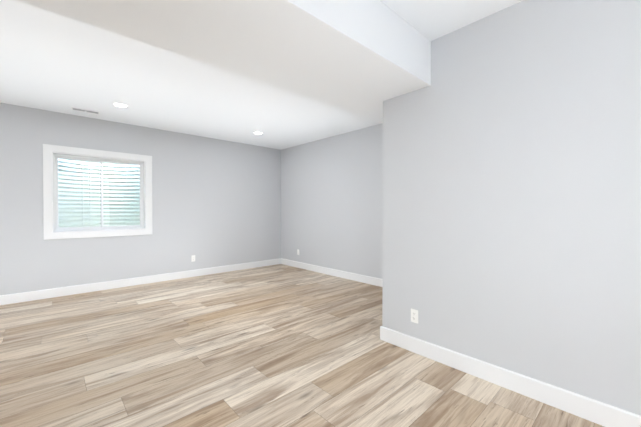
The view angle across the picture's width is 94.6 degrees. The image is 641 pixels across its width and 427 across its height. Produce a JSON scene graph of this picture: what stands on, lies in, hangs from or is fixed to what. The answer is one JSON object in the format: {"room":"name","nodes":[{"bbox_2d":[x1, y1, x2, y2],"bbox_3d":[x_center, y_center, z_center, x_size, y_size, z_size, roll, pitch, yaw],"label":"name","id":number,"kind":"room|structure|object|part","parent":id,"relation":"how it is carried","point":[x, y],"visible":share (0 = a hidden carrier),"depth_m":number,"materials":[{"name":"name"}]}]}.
{"room":"empty finished basement","nodes":[
{"label":"empty finished basement","id":0,"kind":"room"},
{"bbox_2d":[0,103,280,294],"bbox_3d":[-3.798,-0.127,4.290,7.900,2.600,0.300,-1,1,-43],"label":"wall","id":1,"kind":"structure","parent":0,"point":[216,202],"depth_m":4.98,"materials":[{"name":"grey paint"}]},
{"bbox_2d":[43,144,152,239],"bbox_3d":[-3.419,-0.303,4.625,1.336,1.315,0.318,-1,1,-43],"label":"window","id":2,"kind":"structure","parent":1,"relation":"in","point":[48,150],"depth_m":4.47,"materials":[{"name":"white paint"}]},
{"bbox_3d":[-3.614,-0.301,4.452,0.550,1.052,0.022,-1,1,-43],"label":"window sash","id":3,"kind":"part","parent":2,"relation":"part of","materials":[{"name":"white plastic"}]},
{"bbox_3d":[-3.420,-0.303,4.627,1.122,1.101,0.095,-1,1,-43],"label":"frame","id":4,"kind":"part","parent":2,"relation":"part of","materials":[{"name":"white plastic"}]},
{"bbox_2d":[52,152,145,231],"bbox_3d":[-3.362,-0.302,4.564,1.146,1.125,0.114,-1,1,-43],"label":"liner","id":5,"kind":"object","parent":2,"relation":"attached to","point":[144,191],"visible":0.84,"depth_m":4.59,"materials":[{"name":"white paint"}]},
{"bbox_3d":[-3.410,-0.303,4.617,1.023,1.002,0.036,-1,1,-43],"label":"glass","id":6,"kind":"part","parent":2,"relation":"part of","materials":[{"name":"clear glass"}]},
{"bbox_3d":[-3.208,-0.305,4.782,0.550,1.052,0.022,-1,1,-43],"label":"window sash","id":7,"kind":"part","parent":2,"relation":"part of","materials":[{"name":"white plastic"}]},
{"bbox_2d":[58,158,139,226],"bbox_3d":[-3.739,-0.509,4.971,1.470,2.354,0.629,-1,1,-43],"label":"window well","id":8,"kind":"object","parent":1,"relation":"attached to","point":[72,177],"depth_m":5.20,"materials":[{"name":"metal"}]},
{"bbox_2d":[0,258,280,304],"bbox_3d":[-3.691,1.112,4.187,7.600,0.125,0.016,-1,1,-43],"label":"baseboard","id":9,"kind":"structure","parent":1,"relation":"attached to","point":[45,294],"depth_m":4.68,"materials":[{"name":"white paint"}]},
{"bbox_2d":[0,0,522,149],"bbox_3d":[-0.767,-1.468,0.984,7.900,0.150,9.250,-1,1,-43],"label":"ceiling","id":10,"kind":"structure","parent":0,"point":[51,61],"depth_m":3.22,"materials":[{"name":"white paint"}]},
{"bbox_2d":[71,107,99,113],"bbox_3d":[-3.254,-1.421,4.104,0.310,0.008,0.110,0,1,-40],"label":"ceiling vent","id":11,"kind":"object","parent":10,"relation":"in","point":[84,110],"visible":1,"depth_m":4.09,"materials":[{"name":"white metal"}]},
{"bbox_2d":[112,103,127,107],"bbox_3d":[-2.625,-1.420,3.882,0.176,0.006,0.176,-1,1,-43],"label":"recessed light","id":12,"kind":"object","parent":10,"relation":"in","point":[122,105],"visible":0.96,"depth_m":3.89,"materials":[{"name":"white paint"}]},
{"bbox_2d":[18,0,430,122],"bbox_3d":[-1.018,-1.216,1.259,7.600,0.359,0.890,-1,1,-43],"label":"soffit","id":13,"kind":"structure","parent":10,"relation":"attached to","point":[365,58],"depth_m":1.85,"materials":[{"name":"white paint"}]},
{"bbox_2d":[0,264,603,426],"bbox_3d":[-0.767,1.267,1.012,7.900,0.120,9.250,-1,1,-43],"label":"floor","id":14,"kind":"structure","parent":0,"point":[280,345],"depth_m":2.32,"materials":[{"name":"brown wood"}]},
{"bbox_2d":[281,123,382,278],"bbox_3d":[0.486,-0.138,5.359,0.150,2.600,3.930,-1,1,-43],"label":"wall","id":15,"kind":"structure","parent":0,"point":[332,202],"depth_m":5.45,"materials":[{"name":"grey paint"}]},
{"bbox_2d":[281,258,382,286],"bbox_3d":[0.425,1.100,5.315,0.016,0.125,3.930,-1,1,-43],"label":"baseboard","id":16,"kind":"structure","parent":15,"relation":"attached to","point":[351,276],"depth_m":5.45,"materials":[{"name":"white paint"}]},
{"bbox_2d":[382,0,640,415],"bbox_3d":[2.928,-0.099,1.525,1.750,2.600,5.020,-1,1,-43],"label":"wall","id":17,"kind":"structure","parent":0,"point":[512,188],"depth_m":1.94,"materials":[{"name":"grey paint"}]},
{"bbox_2d":[411,309,417,323],"bbox_3d":[0.807,0.881,2.541,0.008,0.114,0.070,-1,1,-43],"label":"electrical outlet","id":18,"kind":"object","parent":17,"relation":"attached to","point":[414,315],"visible":1,"depth_m":2.54,"materials":[{"name":"white plastic"}]},
{"bbox_2d":[380,326,640,426],"bbox_3d":[2.222,1.144,1.001,0.016,0.125,4.886,-1,1,-43],"label":"baseboard","id":19,"kind":"structure","parent":17,"relation":"attached to","point":[594,411],"depth_m":1.95,"materials":[{"name":"white paint"}]}
]}

